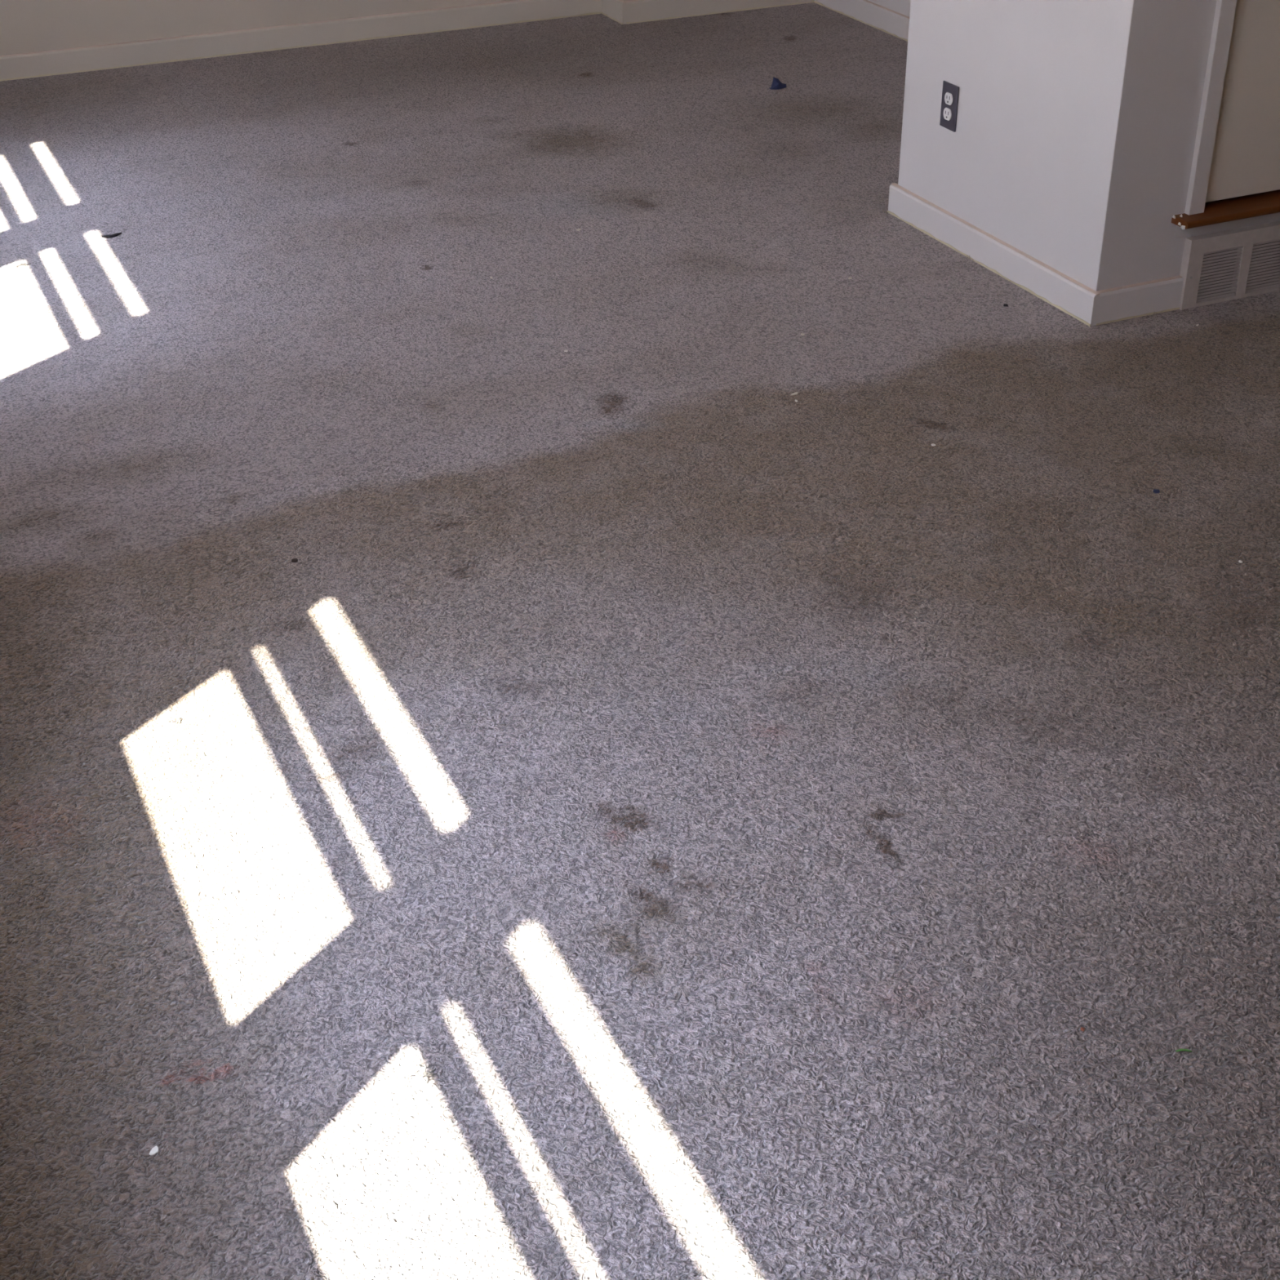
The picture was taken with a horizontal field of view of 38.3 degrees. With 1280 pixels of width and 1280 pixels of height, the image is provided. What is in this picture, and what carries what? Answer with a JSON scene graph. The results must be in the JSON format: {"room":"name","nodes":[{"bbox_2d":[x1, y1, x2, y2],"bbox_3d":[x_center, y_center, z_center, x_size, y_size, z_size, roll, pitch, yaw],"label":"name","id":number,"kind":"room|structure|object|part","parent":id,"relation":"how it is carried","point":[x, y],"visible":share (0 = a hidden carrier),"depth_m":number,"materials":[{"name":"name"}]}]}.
{"room":"empty living room","nodes":[
{"label":"empty living room","id":0,"kind":"room"},
{"bbox_2d":[0,0,631,55],"bbox_3d":[-0.918,-3.241,6.111,4.780,2.440,0.315,-14,34,-21],"label":"wall","id":1,"kind":"structure","parent":0,"point":[26,26],"depth_m":6.41,"materials":[{"name":"beige paint"}]},
{"bbox_2d":[0,0,814,80],"bbox_3d":[-1.175,-2.131,6.562,4.015,0.079,0.213,-14,34,-21],"label":"baseboard","id":2,"kind":"structure","parent":1,"relation":"attached to","point":[114,55],"depth_m":6.70,"materials":[{"name":"beige paint"}]},
{"bbox_2d":[0,2,1279,1279],"bbox_3d":[1.214,0.255,2.800,4.780,0.080,10.540,-14,34,-21],"label":"floor","id":3,"kind":"structure","parent":0,"point":[748,807],"depth_m":2.98,"materials":[{"name":"carpet"}]},
{"bbox_2d":[11,262,31,270],"bbox_3d":[-1.596,-0.961,4.731,0.041,0.005,0.053,12,34,20],"label":"lint fluff","id":4,"kind":"object","parent":3,"relation":"on","point":[20,264],"visible":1,"depth_m":4.73,"materials":[{"name":"white fabric"}]},
{"bbox_2d":[102,232,121,237],"bbox_3d":[-1.409,-1.080,4.922,0.053,0.007,0.019,-14,34,-21],"label":"black sliver","id":5,"kind":"object","parent":3,"relation":"on","point":[113,235],"visible":1,"depth_m":4.92,"materials":[{"name":"plastic"}]},
{"bbox_2d":[149,1145,158,1155],"bbox_3d":[-0.573,0.603,2.175,0.009,0.002,0.014,17,36,26],"label":"flake","id":6,"kind":"object","parent":3,"relation":"on","point":[154,1150],"visible":1,"depth_m":2.17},
{"bbox_2d":[168,715,184,724],"bbox_3d":[-0.741,0.127,2.948,0.025,0.005,0.018,-14,34,-21],"label":"lint fluff","id":7,"kind":"object","parent":3,"relation":"on","point":[177,717],"visible":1,"depth_m":2.95,"materials":[{"name":"white fabric"}]},
{"bbox_2d":[291,558,297,562],"bbox_3d":[-0.636,-0.147,3.396,0.011,0.005,0.009,4,32,8],"label":"crumb","id":8,"kind":"object","parent":3,"relation":"on","point":[294,560],"visible":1,"depth_m":3.39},
{"bbox_2d":[408,1065,436,1083],"bbox_3d":[-0.266,0.534,2.280,0.030,0.005,0.027,15,35,24],"label":"lint fluff","id":9,"kind":"object","parent":3,"relation":"on","point":[428,1073],"visible":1,"depth_m":2.27,"materials":[{"name":"white fabric"}]},
{"bbox_2d":[768,76,786,89],"bbox_3d":[0.457,-1.854,6.133,0.042,0.036,0.058,23,39,33],"label":"scrap","id":10,"kind":"object","parent":3,"relation":"on","point":[776,84],"visible":1,"depth_m":6.12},
{"bbox_2d":[1153,488,1159,493],"bbox_3d":[1.012,-0.292,3.612,0.013,0.004,0.012,-1,32,-1],"label":"scrap","id":11,"kind":"object","parent":3,"relation":"on","point":[1155,491],"visible":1,"depth_m":3.61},
{"bbox_2d":[1175,1048,1191,1052],"bbox_3d":[0.679,0.512,2.304,0.021,0.004,0.004,0,32,1],"label":"greens","id":12,"kind":"object","parent":3,"relation":"on","point":[1179,1050],"visible":1,"depth_m":2.30,"materials":[{"name":"green plant"}]},
{"bbox_2d":[867,0,911,17],"bbox_3d":[1.217,-3.005,5.700,0.120,2.440,2.321,-14,34,-21],"label":"wall","id":13,"kind":"structure","parent":0,"point":[902,6],"depth_m":6.70,"materials":[{"name":"paint"}]},
{"bbox_2d":[813,0,909,41],"bbox_3d":[1.162,-1.984,6.293,0.018,0.079,2.289,-14,34,-21],"label":"baseboard","id":14,"kind":"structure","parent":13,"relation":"attached to","point":[883,19],"depth_m":6.83,"materials":[{"name":"paint"}]},
{"bbox_2d":[897,0,1279,291],"bbox_3d":[1.673,-2.194,4.374,1.751,2.440,0.886,-14,34,-21],"label":"wall partition","id":15,"kind":"structure","parent":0,"point":[1072,145],"depth_m":4.32,"materials":[{"name":"paint"}]},
{"bbox_2d":[939,80,959,132],"bbox_3d":[0.786,-1.359,4.695,0.009,0.114,0.070,-14,34,-21],"label":"electrical outlet","id":16,"kind":"object","parent":15,"relation":"attached to","point":[950,92],"visible":1,"depth_m":4.69,"materials":[{"name":"grey plastic"}]},
{"bbox_2d":[943,107,951,120],"bbox_3d":[0.785,-1.342,4.704,0.004,0.029,0.034,-14,34,-21],"label":"receptacle","id":17,"kind":"object","parent":16,"relation":"attached to","point":[947,111],"depth_m":4.70,"materials":[{"name":"white plastic"}]},
{"bbox_2d":[944,92,952,105],"bbox_3d":[0.785,-1.375,4.684,0.004,0.029,0.034,-14,34,-21],"label":"receptacle","id":18,"kind":"object","parent":16,"relation":"attached to","point":[948,95],"depth_m":4.68,"materials":[{"name":"white plastic"}]},
{"bbox_2d":[887,182,1183,326],"bbox_3d":[1.352,-1.108,4.865,1.064,0.079,0.923,-14,34,-21],"label":"baseboard","id":19,"kind":"structure","parent":15,"relation":"attached to","point":[1091,307],"depth_m":4.50,"materials":[{"name":"paint"}]},
{"bbox_2d":[1184,0,1237,215],"bbox_3d":[1.652,-1.946,3.933,0.837,2.011,0.017,-14,34,-21],"label":"trim","id":20,"kind":"structure","parent":15,"relation":"attached to","point":[1224,14],"depth_m":4.18,"materials":[{"name":"paint"}]},
{"bbox_2d":[1171,189,1279,230],"bbox_3d":[1.641,-1.092,4.478,0.907,0.027,0.148,-14,34,-21],"label":"trim","id":21,"kind":"structure","parent":15,"relation":"attached to","point":[1246,206],"depth_m":4.34,"materials":[{"name":"brown wood"}]},
{"bbox_2d":[1174,212,1279,237],"bbox_3d":[1.655,-1.060,4.484,0.872,0.038,0.002,-14,34,-21],"label":"trim","id":22,"kind":"structure","parent":15,"relation":"attached to","point":[1180,232],"depth_m":4.39,"materials":[{"name":"paint"}]},
{"bbox_2d":[1179,220,1279,310],"bbox_3d":[1.650,-0.958,4.528,0.782,0.172,0.026,-14,34,-21],"label":"air vent","id":23,"kind":"object","parent":15,"relation":"in","point":[1217,267],"visible":1,"depth_m":4.43,"materials":[{"name":"metal"}]},
{"bbox_3d":[1.390,-0.879,4.430,0.120,0.123,0.007,-14,34,-21],"label":"louver panel","id":24,"kind":"part","parent":23,"relation":"part of","materials":[{"name":"metal"}]},
{"bbox_3d":[1.646,-0.959,4.539,0.762,0.156,0.003,-14,34,-21],"label":"plate","id":25,"kind":"part","parent":23,"relation":"part of","materials":[{"name":"white metal"}]},
{"bbox_3d":[1.525,-0.912,4.481,0.120,0.123,0.007,-14,34,-21],"label":"louver panel","id":26,"kind":"part","parent":23,"relation":"part of","materials":[{"name":"metal"}]},
{"bbox_2d":[1205,0,1279,202],"bbox_3d":[1.639,-1.943,3.967,0.758,1.942,0.036,-14,34,-21],"label":"door","id":27,"kind":"structure","parent":15,"relation":"in","point":[1246,158],"depth_m":4.26,"materials":[{"name":"paint"}]}
]}

